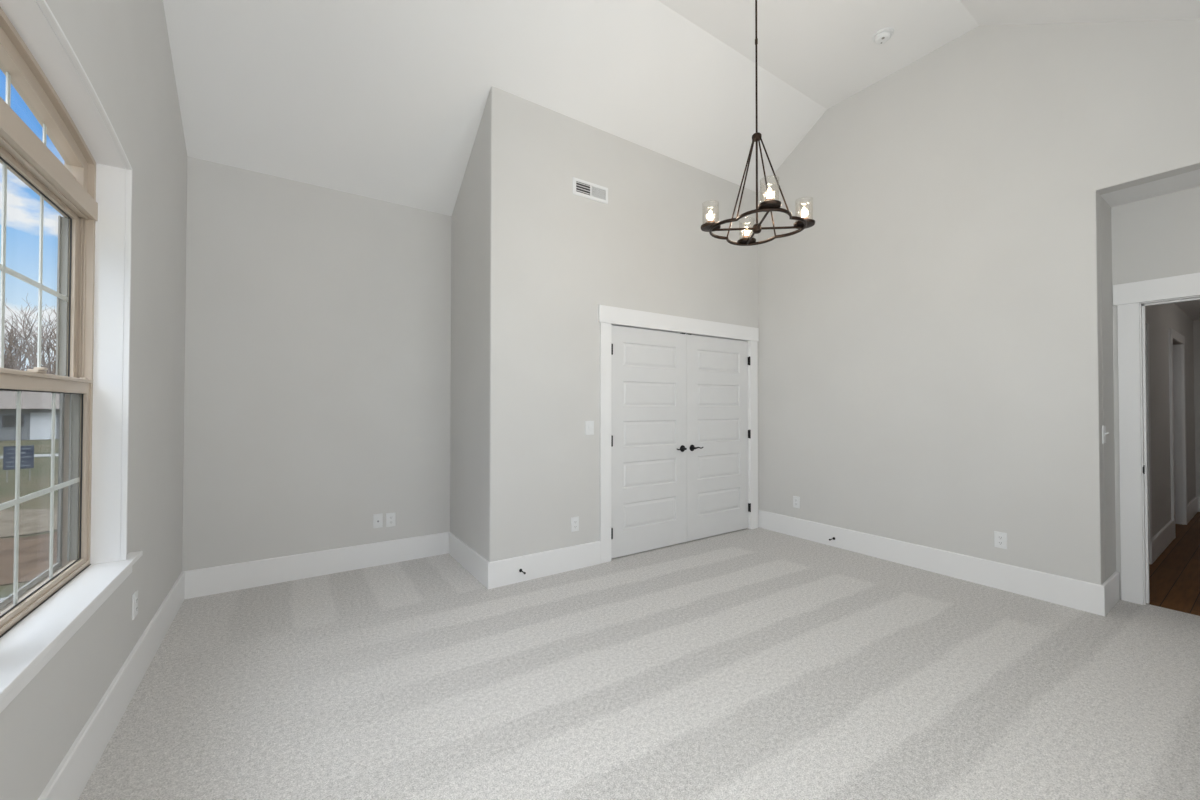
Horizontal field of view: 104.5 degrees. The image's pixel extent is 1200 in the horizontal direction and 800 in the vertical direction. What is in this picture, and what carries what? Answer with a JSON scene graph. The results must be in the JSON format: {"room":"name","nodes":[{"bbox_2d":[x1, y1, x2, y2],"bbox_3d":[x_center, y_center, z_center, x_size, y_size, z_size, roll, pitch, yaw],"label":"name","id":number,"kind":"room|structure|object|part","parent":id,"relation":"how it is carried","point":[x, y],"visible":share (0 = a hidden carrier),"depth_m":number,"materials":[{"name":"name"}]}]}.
{"room":"empty bedroom","nodes":[
{"label":"empty bedroom","id":0,"kind":"room"},
{"bbox_2d":[0,0,186,799],"bbox_3d":[-1.606,-0.734,1.194,0.160,4.360,5.040,1,-1,-34],"label":"wall","id":1,"kind":"structure","parent":0,"point":[122,47],"depth_m":2.22,"materials":[{"name":"paint"}]},
{"bbox_2d":[0,0,142,712],"bbox_3d":[-1.595,-0.183,1.195,0.222,1.893,2.160,1,-1,-34],"label":"window","id":2,"kind":"structure","parent":1,"relation":"in","point":[92,192],"depth_m":1.84,"materials":[{"name":"white paint"}]},
{"bbox_2d":[5,72,46,144],"bbox_3d":[-1.661,-0.982,1.161,0.004,0.146,1.278,1,-1,-34],"label":"grille","id":3,"kind":"object","parent":2,"relation":"attached to","point":[11,77],"depth_m":1.55,"materials":[{"name":"white"}]},
{"bbox_3d":[-1.953,0.291,1.536,0.009,0.760,0.865,1,-1,-34],"label":"screen frame","id":4,"kind":"part","parent":2,"relation":"part of","materials":[{"name":"grey"}]},
{"bbox_2d":[0,162,67,367],"bbox_3d":[-1.934,-0.416,1.552,0.004,0.651,0.797,1,-1,-34],"label":"grille","id":5,"kind":"object","parent":2,"relation":"attached to","point":[62,362],"depth_m":1.67,"materials":[{"name":"white plastic"}]},
{"bbox_3d":[-1.933,-0.411,1.556,0.030,0.725,0.868,1,-1,-34],"label":"sash","id":6,"kind":"part","parent":2,"relation":"part of","materials":[{"name":"beige plastic"}]},
{"bbox_2d":[0,391,79,605],"bbox_3d":[-1.907,0.307,1.567,0.004,0.676,0.807,1,-1,-34],"label":"grille","id":7,"kind":"object","parent":2,"relation":"attached to","point":[74,482],"depth_m":1.69,"materials":[{"name":"white plastic"}]},
{"bbox_3d":[-1.899,0.292,1.570,0.040,0.765,0.868,1,-1,-34],"label":"sash","id":8,"kind":"part","parent":2,"relation":"part of","materials":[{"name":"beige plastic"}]},
{"bbox_3d":[-1.649,-0.216,1.159,0.085,1.795,1.880,1,-1,-34],"label":"frame","id":9,"kind":"part","parent":2,"relation":"part of","materials":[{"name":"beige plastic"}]},
{"bbox_2d":[38,572,184,799],"bbox_3d":[-1.536,1.252,1.219,0.016,0.190,4.764,1,-1,-34],"label":"baseboard","id":10,"kind":"structure","parent":1,"relation":"attached to","point":[73,773],"depth_m":1.86,"materials":[{"name":"white paint"}]},
{"bbox_2d":[132,590,137,619],"bbox_3d":[-2.197,0.968,2.198,0.009,0.117,0.073,1,-1,-34],"label":"wall outlet","id":11,"kind":"object","parent":1,"relation":"attached to","point":[135,595],"visible":1,"depth_m":2.19,"materials":[{"name":"white plastic"}]},
{"bbox_2d":[182,156,451,570],"bbox_3d":[-0.823,-0.114,4.680,5.044,3.214,0.120,1,-1,-34],"label":"wall","id":12,"kind":"structure","parent":0,"point":[317,388],"depth_m":3.63,"materials":[{"name":"paint"}]},
{"bbox_2d":[182,532,448,598],"bbox_3d":[-2.126,1.285,3.703,1.813,0.190,0.016,1,-1,-34],"label":"baseboard","id":13,"kind":"structure","parent":12,"relation":"attached to","point":[244,575],"depth_m":3.60,"materials":[{"name":"white paint"}]},
{"bbox_2d":[373,513,382,527],"bbox_3d":[-1.857,1.012,3.888,0.073,0.117,0.015,1,-1,-34],"label":"cable plate","id":14,"kind":"object","parent":12,"relation":"attached to","point":[377,518],"visible":1,"depth_m":3.89,"materials":[{"name":"white plastic"}]},
{"bbox_2d":[386,512,395,526],"bbox_3d":[-1.776,1.017,3.946,0.073,0.117,0.009,1,-1,-34],"label":"wall outlet","id":15,"kind":"object","parent":12,"relation":"attached to","point":[390,517],"visible":1,"depth_m":3.94,"materials":[{"name":"white plastic"}]},
{"bbox_2d":[450,86,758,561],"bbox_3d":[0.199,-0.430,4.706,3.105,3.849,1.006,1,-1,-34],"label":"wall","id":16,"kind":"structure","parent":0,"point":[530,254],"depth_m":3.79,"materials":[{"name":"paint"}]},
{"bbox_2d":[449,532,600,588],"bbox_3d":[-0.687,1.291,4.072,0.987,0.190,1.012,1,-1,-34],"label":"baseboard","id":17,"kind":"structure","parent":16,"relation":"attached to","point":[499,573],"depth_m":3.64,"materials":[{"name":"white paint"}]},
{"bbox_2d":[571,516,578,531],"bbox_3d":[-0.203,1.018,3.805,0.073,0.117,0.009,1,-1,-34],"label":"wall outlet","id":18,"kind":"object","parent":16,"relation":"attached to","point":[574,520],"visible":1,"depth_m":3.80,"materials":[{"name":"white plastic"}]},
{"bbox_2d":[585,421,593,434],"bbox_3d":[-0.086,0.234,3.892,0.086,0.117,0.012,1,-1,-34],"label":"light switch","id":19,"kind":"object","parent":16,"relation":"attached to","point":[589,425],"visible":1,"depth_m":3.89,"materials":[{"name":"white plastic"}]},
{"bbox_2d":[573,177,607,203],"bbox_3d":[-0.076,-1.768,3.926,0.356,0.144,0.009,1,-1,-34],"label":"air vent","id":20,"kind":"object","parent":16,"relation":"in","point":[582,188],"visible":1,"depth_m":3.92,"materials":[{"name":"white plastic"}]},
{"bbox_2d":[611,325,686,558],"bbox_3d":[0.472,0.359,4.276,0.921,2.037,0.090,1,-1,-34],"label":"door","id":21,"kind":"structure","parent":16,"relation":"in","point":[649,367],"depth_m":4.27,"materials":[{"name":"white paint"}]},
{"bbox_3d":[0.779,0.470,4.461,0.148,0.066,0.055,1,-1,-34],"label":"handle","id":22,"kind":"part","parent":21,"relation":"part of","materials":[{"name":"black metal"}]},
{"bbox_2d":[598,305,758,563],"bbox_3d":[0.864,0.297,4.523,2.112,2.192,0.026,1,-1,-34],"label":"trim","id":23,"kind":"structure","parent":16,"relation":"attached to","point":[607,315],"depth_m":4.12,"materials":[{"name":"white paint"}]},
{"bbox_2d":[687,334,750,541],"bbox_3d":[1.240,0.366,4.794,0.926,2.037,0.090,1,-1,-34],"label":"door","id":24,"kind":"structure","parent":16,"relation":"in","point":[718,433],"depth_m":4.78,"materials":[{"name":"white paint"}]},
{"bbox_3d":[0.954,0.472,4.579,0.148,0.066,0.055,1,-1,-34],"label":"handle","id":25,"kind":"part","parent":24,"relation":"part of","materials":[{"name":"black metal"}]},
{"bbox_2d":[78,512,1199,799],"bbox_3d":[3.162,1.434,3.697,10.601,0.100,6.030,1,-1,-34],"label":"floor","id":26,"kind":"structure","parent":0,"point":[758,663],"depth_m":2.20,"materials":[{"name":"carpet"}]},
{"bbox_2d":[163,0,1199,215],"bbox_3d":[0.531,-2.327,2.594,5.524,1.813,5.500,1,-1,-34],"label":"ceiling","id":27,"kind":"structure","parent":0,"point":[384,100],"depth_m":3.41,"materials":[{"name":"paint"}]},
{"bbox_2d":[701,0,814,245],"bbox_3d":[0.999,-1.954,2.965,0.536,1.788,0.536,1,-1,-40],"label":"chandelier","id":28,"kind":"object","parent":27,"relation":"hanging from","point":[770,204],"visible":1,"depth_m":2.95,"materials":[{"name":"black metal"}]},
{"bbox_3d":[0.710,-1.179,2.980,0.033,0.070,0.033,1,-1,-34],"label":"bulb","id":29,"kind":"part","parent":28,"relation":"part of","materials":[{"name":"beige glass"}]},
{"bbox_3d":[0.919,-1.384,3.053,0.010,0.582,0.207,1,-1,-40],"label":"stay rod","id":30,"kind":"part","parent":28,"relation":"part of","materials":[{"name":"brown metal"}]},
{"bbox_3d":[0.903,-1.387,2.877,0.207,0.582,0.010,1,-1,-40],"label":"stay rod","id":31,"kind":"part","parent":28,"relation":"part of","materials":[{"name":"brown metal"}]},
{"bbox_3d":[0.999,-2.260,2.969,0.018,1.138,0.018,1,-1,-34],"label":"hanging rod","id":32,"kind":"part","parent":28,"relation":"part of","materials":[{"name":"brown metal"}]},
{"bbox_3d":[0.999,-1.393,2.957,0.013,0.566,0.013,1,-1,-34],"label":"stem","id":33,"kind":"part","parent":28,"relation":"part of","materials":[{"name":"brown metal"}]},
{"bbox_3d":[1.094,-1.384,3.037,0.207,0.582,0.010,1,-1,-40],"label":"stay rod","id":34,"kind":"part","parent":28,"relation":"part of","materials":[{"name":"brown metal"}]},
{"bbox_3d":[0.973,-1.183,2.666,0.033,0.070,0.033,1,-1,-34],"label":"bulb","id":35,"kind":"part","parent":28,"relation":"part of","materials":[{"name":"beige glass"}]},
{"bbox_3d":[1.078,-1.387,2.862,0.010,0.582,0.207,1,-1,-40],"label":"stay rod","id":36,"kind":"part","parent":28,"relation":"part of","materials":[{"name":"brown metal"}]},
{"bbox_3d":[1.287,-1.179,2.929,0.033,0.070,0.033,1,-1,-34],"label":"bulb","id":37,"kind":"part","parent":28,"relation":"part of","materials":[{"name":"beige glass"}]},
{"bbox_2d":[872,28,893,43],"bbox_3d":[2.200,-2.817,3.613,0.144,0.043,0.144,1,-1,-34],"label":"smoke detector","id":38,"kind":"object","parent":27,"relation":"attached to","point":[882,36],"visible":1,"depth_m":3.59,"materials":[{"name":"white plastic"}]},
{"bbox_2d":[758,19,1199,584],"bbox_3d":[2.594,-0.693,4.023,0.120,4.360,5.040,1,-1,-34],"label":"wall","id":39,"kind":"structure","parent":0,"point":[930,347],"depth_m":3.57,"materials":[{"name":"paint"}]},
{"bbox_2d":[793,496,799,507],"bbox_3d":[2.008,1.045,4.752,0.009,0.117,0.073,1,-1,-34],"label":"wall outlet","id":40,"kind":"object","parent":39,"relation":"attached to","point":[796,500],"visible":1,"depth_m":4.75,"materials":[{"name":"white plastic"}]},
{"bbox_2d":[758,510,1118,615],"bbox_3d":[2.664,1.294,4.162,0.456,0.190,2.614,1,-1,-34],"label":"baseboard","id":41,"kind":"structure","parent":39,"relation":"attached to","point":[1094,598],"depth_m":3.56,"materials":[{"name":"white paint"}]},
{"bbox_2d":[994,531,1006,548],"bbox_3d":[2.924,1.023,3.392,0.009,0.117,0.073,1,-1,-34],"label":"wall outlet","id":42,"kind":"object","parent":39,"relation":"attached to","point":[1000,538],"visible":1,"depth_m":3.39,"materials":[{"name":"white plastic"}]},
{"bbox_2d":[1100,196,1195,580],"bbox_3d":[5.412,0.056,4.542,5.147,2.881,0.126,1,-1,-34],"label":"wall","id":43,"kind":"structure","parent":0,"point":[1162,317],"depth_m":4.20,"materials":[{"name":"paint"}]},
{"bbox_2d":[1102,425,1108,442],"bbox_3d":[3.316,0.225,3.043,0.073,0.117,0.026,1,-1,-34],"label":"light switch","id":44,"kind":"object","parent":43,"relation":"attached to","point":[1104,433],"visible":1,"depth_m":3.04,"materials":[{"name":"white plastic"}]},
{"bbox_3d":[3.311,0.225,3.051,0.073,0.117,0.006,1,-1,-34],"label":"plate","id":45,"kind":"part","parent":44,"relation":"part of","materials":[{"name":"white plastic"}]},
{"bbox_2d":[1146,323,1187,563],"bbox_3d":[5.631,0.334,4.671,2.446,2.130,0.138,1,-1,-34],"label":"trim","id":46,"kind":"structure","parent":43,"relation":"attached to","point":[1177,389],"depth_m":5.25,"materials":[{"name":"white paint"}]},
{"bbox_2d":[1151,496,1199,563],"bbox_3d":[6.673,1.297,4.105,3.525,0.190,1.980,1,-1,-34],"label":"baseboard","id":47,"kind":"structure","parent":43,"relation":"attached to","point":[1164,537],"depth_m":4.40,"materials":[{"name":"white paint"}]},
{"bbox_2d":[1100,169,1199,206],"bbox_3d":[3.866,-1.421,2.662,0.462,0.120,1.346,1,-1,-34],"label":"ceiling","id":48,"kind":"structure","parent":0,"point":[1191,179],"depth_m":2.99,"materials":[{"name":"paint"}]},
{"bbox_2d":[1111,186,1199,598],"bbox_3d":[4.012,0.056,2.731,0.120,2.831,1.328,1,-1,-34],"label":"wall","id":49,"kind":"structure","parent":0,"point":[1157,237],"depth_m":3.12,"materials":[{"name":"paint"}]},
{"bbox_2d":[1113,273,1199,604],"bbox_3d":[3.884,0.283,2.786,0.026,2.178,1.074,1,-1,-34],"label":"trim","id":50,"kind":"structure","parent":49,"relation":"attached to","point":[1127,297],"depth_m":3.16,"materials":[{"name":"white paint"}]},
{"bbox_2d":[1174,300,1199,319],"bbox_3d":[5.822,-1.101,4.720,5.087,0.120,4.700,1,-1,-34],"label":"ceiling","id":51,"kind":"structure","parent":0,"point":[1191,308],"depth_m":5.25,"materials":[{"name":"paint"}]},
{"bbox_2d":[1193,319,1199,496],"bbox_3d":[7.649,0.217,5.934,0.120,2.600,4.700,1,-1,-34],"label":"wall","id":52,"kind":"structure","parent":0,"point":[1196,323],"depth_m":5.91,"materials":[{"name":"paint"}]},
{"label":"outside","id":53,"kind":"structure","parent":0,"visible":0},
{"bbox_2d":[0,439,58,597],"bbox_3d":[-43.358,2.260,0.908,69.130,0.300,130.000,1,-1,-34],"label":"lawn","id":54,"kind":"structure","parent":53,"point":[40,475],"depth_m":13.24,"materials":[{"name":"green plant"}]},
{"bbox_2d":[4,317,29,365],"bbox_3d":[-47.736,-2.627,36.253,3.985,10.627,5.076,0,-1,-27],"label":"bare tree","id":55,"kind":"object","parent":54,"relation":"on","point":[10,350],"visible":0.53,"depth_m":37.12,"materials":[{"name":"brown plant"}]},
{"bbox_2d":[3,445,33,481],"bbox_3d":[-16.362,1.843,13.076,0.039,1.100,0.540,-1,-1,40],"label":"sign","id":56,"kind":"object","parent":54,"relation":"on","point":[9,452],"visible":0.73,"depth_m":13.09,"materials":[{"name":"blue"}]},
{"bbox_3d":[-16.358,1.618,13.075,0.024,0.650,0.540,-1,-1,40],"label":"panel","id":57,"kind":"part","parent":56,"relation":"part of","materials":[{"name":"blue"}]},
{"bbox_2d":[4,343,41,370],"bbox_3d":[-53.135,-1.532,41.383,4.620,8.533,6.464,0,-1,21],"label":"bare tree","id":58,"kind":"object","parent":54,"relation":"on","point":[6,343],"visible":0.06,"depth_m":42.12,"materials":[{"name":"brown plant"}]},
{"bbox_2d":[0,532,56,585],"bbox_3d":[-11.817,2.181,4.087,13.000,0.032,4.040,1,-1,-34],"label":"ground","id":59,"kind":"structure","parent":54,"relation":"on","point":[33,559],"depth_m":6.49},
{"bbox_2d":[0,508,57,537],"bbox_3d":[-13.629,2.212,6.777,13.000,0.040,3.571,1,-1,-34],"label":"strip","id":60,"kind":"object","parent":54,"relation":"on","point":[31,521],"visible":0.16,"depth_m":8.47,"materials":[{"name":"concrete"}]},
{"bbox_2d":[0,391,58,440],"bbox_3d":[-40.129,0.985,30.833,9.100,3.150,9.000,1,-1,-34],"label":"house","id":61,"kind":"structure","parent":54,"relation":"on","point":[36,407],"depth_m":29.20,"materials":[{"name":"grey"}]},
{"bbox_3d":[-36.170,1.309,28.621,0.860,0.710,0.015,1,-1,-34],"label":"pane","id":62,"kind":"part","parent":61,"relation":"part of","materials":[{"name":"grey glass"}]},
{"bbox_3d":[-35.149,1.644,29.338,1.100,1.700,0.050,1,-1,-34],"label":"garage door","id":63,"kind":"part","parent":61,"relation":"part of","materials":[{"name":"white paint"}]},
{"bbox_2d":[4,294,55,369],"bbox_3d":[-47.597,-3.060,38.597,5.528,11.575,4.340,0,-1,-3],"label":"bare tree","id":64,"kind":"object","parent":54,"relation":"on","point":[16,340],"visible":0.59,"depth_m":38.18,"materials":[{"name":"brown plant"}]},
{"bbox_2d":[0,338,59,393],"bbox_3d":[-46.446,-1.643,27.839,17.429,8.376,51.866,0,-1,31],"label":"underbrush","id":65,"kind":"object","parent":54,"relation":"on","point":[31,366],"visible":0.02,"depth_m":36.99,"materials":[{"name":"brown plant"}]},
{"bbox_2d":[5,304,56,373],"bbox_3d":[-45.629,-2.658,38.369,7.692,10.838,5.422,1,-1,-35],"label":"bare tree","id":66,"kind":"object","parent":54,"relation":"on","point":[49,346],"visible":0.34,"depth_m":37.84,"materials":[{"name":"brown plant"}]},
{"bbox_2d":[7,311,55,367],"bbox_3d":[-48.391,-3.334,42.485,9.283,12.255,6.635,1,-1,-44],"label":"bare tree","id":67,"kind":"object","parent":54,"relation":"on","point":[54,338],"visible":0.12,"depth_m":41.93,"materials":[{"name":"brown plant"}]},
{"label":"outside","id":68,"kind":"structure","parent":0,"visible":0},
{"bbox_2d":[0,454,58,458],"bbox_3d":[-50.171,2.122,2.047,79.100,0.035,1.500,1,-1,-34],"label":"street","id":69,"kind":"structure","parent":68,"point":[35,455],"depth_m":19.76,"materials":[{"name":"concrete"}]}
]}

